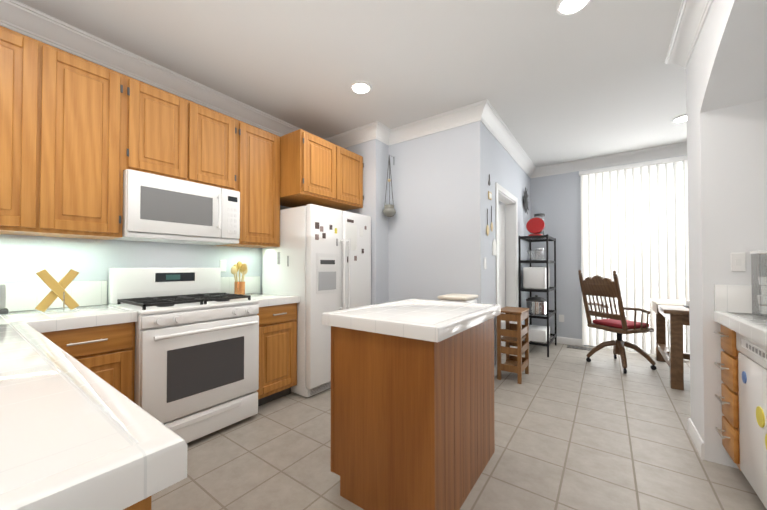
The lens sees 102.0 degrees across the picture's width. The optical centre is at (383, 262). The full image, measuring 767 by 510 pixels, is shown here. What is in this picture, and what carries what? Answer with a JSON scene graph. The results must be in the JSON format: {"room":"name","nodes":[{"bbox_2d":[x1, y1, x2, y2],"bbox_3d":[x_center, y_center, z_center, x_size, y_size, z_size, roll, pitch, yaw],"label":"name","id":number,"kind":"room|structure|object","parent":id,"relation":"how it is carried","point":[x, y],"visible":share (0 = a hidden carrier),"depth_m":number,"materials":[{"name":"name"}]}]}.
{"room":"kitchen","nodes":[
{"label":"kitchen","id":0,"kind":"room"},
{"bbox_2d":[0,27,291,304],"bbox_3d":[-2.417,-0.166,1.737,0.140,2.740,6.250,-1,-1,36],"label":"wall","id":1,"kind":"structure","parent":0,"point":[24,259],"depth_m":2.20,"materials":[{"name":"grey paint"}]},
{"bbox_2d":[5,280,106,311],"bbox_3d":[-2.291,0.210,1.769,0.018,0.170,1.096,-1,-1,36],"label":"backsplash","id":2,"kind":"structure","parent":1,"relation":"attached to","point":[19,297],"depth_m":1.97,"materials":[{"name":"white tile"}]},
{"bbox_2d":[0,26,127,239],"bbox_3d":[-2.051,-0.700,1.826,0.356,1.070,0.748,-1,-1,36],"label":"upper cabinet","id":3,"kind":"object","parent":1,"relation":"attached to","point":[79,136],"depth_m":1.79,"materials":[{"name":"brown wood"}]},
{"bbox_2d":[0,0,322,138],"bbox_3d":[-2.426,-1.472,1.534,0.104,0.133,5.880,-1,-1,36],"label":"crown molding","id":4,"kind":"structure","parent":1,"relation":"attached to","point":[23,19],"depth_m":2.27,"materials":[{"name":"white wood"}]},
{"bbox_2d":[128,76,239,191],"bbox_3d":[-1.610,-0.914,2.443,0.356,0.625,0.764,-1,-1,36],"label":"upper cabinet","id":5,"kind":"object","parent":1,"relation":"attached to","point":[170,135],"depth_m":2.29,"materials":[{"name":"brown wood"}]},
{"bbox_2d":[110,169,239,244],"bbox_3d":[-1.568,-0.379,2.405,0.458,0.440,0.756,-1,-1,36],"label":"over-the-range microwave","id":6,"kind":"object","parent":5,"relation":"attached to","point":[160,208],"visible":0.96,"depth_m":2.23,"materials":[{"name":"white"}]},
{"bbox_2d":[220,260,225,271],"bbox_3d":[-1.494,0.035,2.894,0.006,0.110,0.060,-1,-1,36],"label":"electrical outlet plate","id":7,"kind":"object","parent":1,"relation":"attached to","point":[223,265],"visible":0.81,"depth_m":2.89,"materials":[{"name":"white plastic"}]},
{"bbox_2d":[216,121,283,247],"bbox_3d":[-1.259,-0.685,2.928,0.356,1.070,0.438,-1,-1,36],"label":"upper cabinet","id":8,"kind":"object","parent":1,"relation":"attached to","point":[260,200],"depth_m":2.82,"materials":[{"name":"brown wood"}]},
{"bbox_2d":[280,129,363,210],"bbox_3d":[-0.749,-0.918,3.384,0.656,0.590,0.894,-1,-1,36],"label":"upper cabinet","id":9,"kind":"object","parent":1,"relation":"attached to","point":[315,170],"depth_m":3.04,"materials":[{"name":"brown wood"}]},
{"bbox_2d":[16,0,686,166],"bbox_3d":[0.764,-1.575,1.780,7.000,0.080,10.400,-1,-1,36],"label":"ceiling","id":10,"kind":"structure","parent":0,"point":[595,78],"depth_m":2.34,"materials":[{"name":"white paint"}]},
{"bbox_2d":[350,81,371,93],"bbox_3d":[-0.197,-1.516,2.704,0.189,0.014,0.189,0,-1,-3],"label":"recessed light","id":11,"kind":"object","parent":10,"relation":"in","point":[359,87],"depth_m":2.69,"materials":[{"name":"white glass"}]},
{"bbox_2d":[556,0,590,15],"bbox_3d":[1.121,-1.528,1.831,0.189,0.014,0.189,0,-1,30],"label":"recessed light","id":12,"kind":"object","parent":10,"relation":"in","point":[566,7],"depth_m":1.85,"materials":[{"name":"white glass"}]},
{"bbox_2d":[671,114,686,122],"bbox_3d":[3.150,-1.508,3.266,0.189,0.014,0.189,0,-1,30],"label":"recessed light","id":13,"kind":"object","parent":10,"relation":"in","point":[682,118],"depth_m":3.27,"materials":[{"name":"white glass"}]},
{"bbox_2d":[344,139,388,304],"bbox_3d":[-0.347,-0.138,3.796,0.820,2.740,0.250,-1,-1,36],"label":"wall","id":14,"kind":"structure","parent":0,"point":[373,153],"depth_m":3.53,"materials":[{"name":"grey paint"}]},
{"bbox_2d":[324,121,387,147],"bbox_3d":[-0.350,-1.443,3.617,0.804,0.133,0.134,-1,-1,36],"label":"crown molding","id":15,"kind":"structure","parent":14,"relation":"attached to","point":[377,130],"depth_m":3.54,"materials":[{"name":"white wood"}]},
{"bbox_2d":[388,121,484,303],"bbox_3d":[0.204,-0.140,3.628,1.910,2.740,0.120,-1,-1,36],"label":"wall","id":16,"kind":"structure","parent":0,"point":[436,237],"depth_m":3.29,"materials":[{"name":"grey paint"}]},
{"bbox_2d":[383,155,395,216],"bbox_3d":[0.073,-0.871,3.550,0.150,0.720,0.174,-1,-1,36],"label":"hanging planter","id":17,"kind":"object","parent":16,"relation":"attached to","point":[389,210],"visible":1,"depth_m":3.52,"materials":[{"name":"silver metal"}]},
{"bbox_2d":[380,103,479,145],"bbox_3d":[0.456,-1.448,3.311,1.070,0.133,0.130,-1,-1,36],"label":"crown molding","id":18,"kind":"structure","parent":16,"relation":"attached to","point":[466,114],"depth_m":3.28,"materials":[{"name":"white wood"}]},
{"bbox_2d":[151,341,766,509],"bbox_3d":[0.764,1.234,1.741,7.000,0.060,10.400,-1,-1,36],"label":"floor","id":19,"kind":"structure","parent":0,"point":[574,429],"depth_m":1.96,"materials":[{"name":"tile"}]},
{"bbox_2d":[128,500,150,509],"bbox_3d":[-1.241,0.758,0.743,1.755,0.865,0.590,-1,-1,36],"label":"base cabinet","id":20,"kind":"object","parent":19,"relation":"on","point":[147,503],"depth_m":0.47,"materials":[{"name":"brown wood"}]},
{"bbox_2d":[0,304,186,509],"bbox_3d":[-1.335,0.311,1.081,2.372,0.062,1.096,-1,-1,36],"label":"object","id":21,"kind":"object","parent":20,"relation":"on","point":[74,435],"depth_m":0.54,"materials":[{"name":"white tile"}]},
{"bbox_2d":[0,284,8,314],"bbox_3d":[-2.155,0.209,1.753,0.060,0.169,0.050,-1,-1,36],"label":"cordless phone","id":22,"kind":"object","parent":21,"relation":"on","point":[3,310],"visible":1,"depth_m":1.75,"materials":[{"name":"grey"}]},
{"bbox_2d":[33,269,79,313],"bbox_3d":[-1.930,0.168,1.845,0.200,0.253,0.200,-1,-1,36],"label":"stand","id":23,"kind":"object","parent":21,"relation":"on","point":[56,291],"visible":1,"depth_m":1.83,"materials":[{"name":"yellow wood"}]},
{"bbox_2d":[108,268,258,442],"bbox_3d":[-1.440,0.612,2.299,0.728,1.140,0.762,-1,-1,36],"label":"range","id":24,"kind":"object","parent":19,"relation":"on","point":[196,354],"visible":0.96,"depth_m":2.13,"materials":[{"name":"white metal"}]},
{"bbox_2d":[220,276,299,405],"bbox_3d":[-1.138,0.679,2.822,0.654,1.080,0.438,-1,-1,36],"label":"base cabinet","id":25,"kind":"object","parent":19,"relation":"on","point":[277,313],"visible":0.6,"depth_m":2.68,"materials":[{"name":"brown wood"}]},
{"bbox_2d":[231,261,247,294],"bbox_3d":[-1.322,0.150,2.863,0.117,0.318,0.145,-1,-1,36],"label":"utensil crock","id":26,"kind":"object","parent":25,"relation":"on","point":[239,286],"visible":0.98,"depth_m":2.84,"materials":[{"name":"orange ceramic"}]},
{"bbox_2d":[262,204,370,396],"bbox_3d":[-0.661,0.350,3.299,0.802,1.728,0.882,-1,-1,36],"label":"refrigerator","id":27,"kind":"object","parent":19,"relation":"on","point":[318,261],"visible":0.73,"depth_m":2.91,"materials":[{"name":"white metal"}]},
{"bbox_2d":[322,298,500,509],"bbox_3d":[0.214,0.738,1.817,0.673,0.935,0.918,-1,-1,36],"label":"kitchen island","id":28,"kind":"object","parent":19,"relation":"on","point":[412,404],"visible":1,"depth_m":1.48,"materials":[{"name":"brown wood"}]},
{"bbox_2d":[437,293,477,302],"bbox_3d":[0.689,0.762,2.860,0.270,0.915,0.330,-1,-1,36],"label":"trash bin","id":29,"kind":"object","parent":19,"relation":"on","point":[469,298],"visible":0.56,"depth_m":2.77,"materials":[{"name":"white"}]},
{"bbox_2d":[497,306,529,383],"bbox_3d":[1.397,0.866,3.342,0.255,0.720,0.410,-1,-1,36],"label":"cart","id":30,"kind":"object","parent":19,"relation":"on","point":[517,334],"visible":0.96,"depth_m":3.23,"materials":[{"name":"brown wood"}]},
{"bbox_2d":[519,234,556,356],"bbox_3d":[2.223,0.442,4.460,0.362,1.600,0.762,-1,-1,36],"label":"shelving","id":31,"kind":"object","parent":19,"relation":"on","point":[538,238],"visible":0.77,"depth_m":4.24,"materials":[{"name":"black metal"}]},
{"bbox_2d":[567,345,592,350],"bbox_3d":[2.830,1.237,4.480,0.320,0.009,0.140,-1,-1,36],"label":"floor vent","id":32,"kind":"object","parent":19,"relation":"in","point":[581,348],"visible":0.85,"depth_m":4.49,"materials":[{"name":"silver metal"}]},
{"bbox_2d":[578,270,656,373],"bbox_3d":[2.752,0.662,3.687,0.609,1.137,0.522,0,-1,-16],"label":"swivel chair","id":33,"kind":"object","parent":19,"relation":"on","point":[601,287],"visible":1,"depth_m":3.59,"materials":[{"name":"brown wood"}]},
{"bbox_2d":[649,298,689,389],"bbox_3d":[3.453,0.843,3.244,0.920,0.765,1.270,-1,-1,36],"label":"dining table","id":34,"kind":"object","parent":19,"relation":"on","point":[674,355],"visible":0.46,"depth_m":3.00,"materials":[{"name":"brown wood"}]},
{"bbox_2d":[652,301,685,313],"bbox_3d":[3.215,0.514,3.481,0.277,0.109,0.430,-1,-1,36],"label":"tablecloth","id":35,"kind":"object","parent":34,"relation":"on","point":[654,306],"visible":0.86,"depth_m":3.47,"materials":[{"name":"beige fabric"}]},
{"bbox_2d":[714,321,740,470],"bbox_3d":[2.186,0.770,1.580,0.605,0.865,0.243,-1,-1,36],"label":"base cabinet","id":36,"kind":"object","parent":19,"relation":"on","point":[730,435],"depth_m":1.71,"materials":[{"name":"brown wood"}]},
{"bbox_2d":[714,309,766,346],"bbox_3d":[1.554,0.306,0.728,0.629,0.062,2.375,-1,-1,36],"label":"countertop","id":37,"kind":"structure","parent":36,"relation":"on","point":[752,326],"depth_m":1.53,"materials":[{"name":"white tile"}]},
{"bbox_2d":[750,250,766,316],"bbox_3d":[2.115,0.114,1.691,0.128,0.355,0.128,-1,-1,36],"label":"pod holder","id":38,"kind":"object","parent":37,"relation":"on","point":[762,300],"visible":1,"depth_m":1.70,"materials":[{"name":"silver metal"}]},
{"bbox_2d":[736,332,766,508],"bbox_3d":[1.939,0.773,1.236,0.596,0.849,0.596,-1,-1,36],"label":"dishwasher","id":39,"kind":"object","parent":19,"relation":"on","point":[752,361],"visible":0.9,"depth_m":1.47,"materials":[{"name":"white metal"}]},
{"bbox_2d":[498,200,505,328],"bbox_3d":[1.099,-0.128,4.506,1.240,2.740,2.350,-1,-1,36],"label":"door frame","id":40,"kind":"structure","parent":0,"point":[500,202],"depth_m":5.16,"materials":[{"name":"white paint"}]},
{"bbox_2d":[484,126,530,365],"bbox_3d":[1.651,-0.133,4.109,0.120,2.740,2.350,-1,-1,36],"label":"wall","id":41,"kind":"structure","parent":0,"point":[503,168],"depth_m":3.52,"materials":[{"name":"grey paint"}]},
{"bbox_2d":[486,174,495,255],"bbox_3d":[1.139,-0.495,3.284,0.014,0.840,0.335,-1,-1,36],"label":"wall decor","id":42,"kind":"object","parent":41,"relation":"attached to","point":[487,230],"visible":0.96,"depth_m":3.28,"materials":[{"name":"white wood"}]},
{"bbox_2d":[494,365,496,376],"bbox_3d":[1.102,1.175,3.211,0.014,0.100,0.480,-1,-1,36],"label":"baseboard","id":43,"kind":"structure","parent":41,"relation":"attached to","point":[495,367],"depth_m":3.34,"materials":[{"name":"white"}]},
{"bbox_2d":[498,204,504,353],"bbox_3d":[1.333,0.225,3.992,0.800,2.000,0.040,1,-1,-39],"label":"door leaf","id":44,"kind":"structure","parent":41,"relation":"in","point":[501,210],"depth_m":4.18,"materials":[{"name":"white wood"}]},
{"bbox_2d":[476,99,535,177],"bbox_3d":[1.645,-1.439,3.926,0.104,0.133,2.464,-1,-1,36],"label":"crown molding","id":45,"kind":"structure","parent":41,"relation":"attached to","point":[486,113],"depth_m":3.52,"materials":[{"name":"white wood"}]},
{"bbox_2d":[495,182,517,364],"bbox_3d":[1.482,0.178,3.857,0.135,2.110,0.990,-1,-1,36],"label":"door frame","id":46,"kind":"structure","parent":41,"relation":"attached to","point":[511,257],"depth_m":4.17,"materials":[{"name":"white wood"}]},
{"bbox_2d":[523,187,528,213],"bbox_3d":[2.100,-0.906,4.604,0.040,0.383,0.401,-1,-1,36],"label":"wall clock","id":47,"kind":"object","parent":41,"relation":"attached to","point":[525,201],"visible":1,"depth_m":4.57,"materials":[{"name":"grey metal"}]},
{"bbox_2d":[530,155,683,346],"bbox_3d":[3.835,-0.134,4.073,3.710,2.740,0.140,-1,-1,36],"label":"wall","id":48,"kind":"structure","parent":0,"point":[556,200],"depth_m":4.77,"materials":[{"name":"grey paint"}]},
{"bbox_2d":[559,315,563,321],"bbox_3d":[2.728,0.861,4.764,0.070,0.110,0.005,-1,-1,36],"label":"electrical outlet plate","id":49,"kind":"object","parent":48,"relation":"attached to","point":[561,318],"visible":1,"depth_m":4.76,"materials":[{"name":"white plastic"}]},
{"bbox_2d":[549,336,583,345],"bbox_3d":[2.678,1.196,4.791,0.690,0.100,0.014,-1,-1,36],"label":"baseboard","id":50,"kind":"structure","parent":48,"relation":"attached to","point":[563,340],"depth_m":4.70,"materials":[{"name":"white wood"}]},
{"bbox_2d":[532,142,686,177],"bbox_3d":[3.764,-1.438,3.992,3.470,0.133,0.104,-1,-1,36],"label":"crown molding","id":51,"kind":"structure","parent":48,"relation":"attached to","point":[679,149],"depth_m":4.36,"materials":[{"name":"white"}]},
{"bbox_2d":[591,164,682,354],"bbox_3d":[3.811,-0.013,4.088,1.870,2.500,0.060,-1,-1,36],"label":"window","id":52,"kind":"structure","parent":48,"relation":"in","point":[674,260],"depth_m":4.07,"materials":[{"name":"white"}]},
{"bbox_2d":[579,155,689,352],"bbox_3d":[3.750,-0.072,4.004,2.070,2.555,0.070,-1,-1,36],"label":"vertical blinds","id":53,"kind":"object","parent":52,"relation":"attached to","point":[605,214],"visible":0.52,"depth_m":4.23,"materials":[{"name":"white"}]},
{"bbox_2d":[686,37,766,468],"bbox_3d":[2.880,-0.169,1.484,2.000,2.740,0.380,-1,-1,36],"label":"wall","id":54,"kind":"structure","parent":0,"point":[727,175],"depth_m":1.88,"materials":[{"name":"white paint"}]},
{"bbox_2d":[664,0,712,68],"bbox_3d":[0.358,-1.496,-0.205,0.104,0.133,6.304,-1,-1,36],"label":"crown molding","id":55,"kind":"structure","parent":54,"relation":"attached to","point":[692,14],"depth_m":1.97,"materials":[{"name":"white wood"}]},
{"bbox_2d":[688,418,704,459],"bbox_3d":[2.057,1.158,2.045,0.014,0.100,0.360,-1,-1,36],"label":"baseboard","id":56,"kind":"structure","parent":54,"relation":"attached to","point":[696,438],"depth_m":2.01,"materials":[{"name":"white wood"}]},
{"bbox_2d":[714,285,761,312],"bbox_3d":[2.244,0.213,1.686,0.625,0.160,0.021,-1,-1,36],"label":"backsplash","id":57,"kind":"structure","parent":54,"relation":"attached to","point":[732,298],"depth_m":1.81,"materials":[{"name":"white tile"}]},
{"bbox_2d":[731,253,745,271],"bbox_3d":[2.077,0.000,1.820,0.060,0.110,0.008,-1,-1,36],"label":"outlet","id":58,"kind":"object","parent":54,"relation":"attached to","point":[738,262],"visible":1,"depth_m":1.82,"materials":[{"name":"white plastic"}]},
{"bbox_2d":[699,0,766,112],"bbox_3d":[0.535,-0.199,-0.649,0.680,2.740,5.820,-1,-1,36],"label":"soffit","id":59,"kind":"structure","parent":0,"point":[733,53],"depth_m":1.65,"materials":[{"name":"white paint"}]}
]}

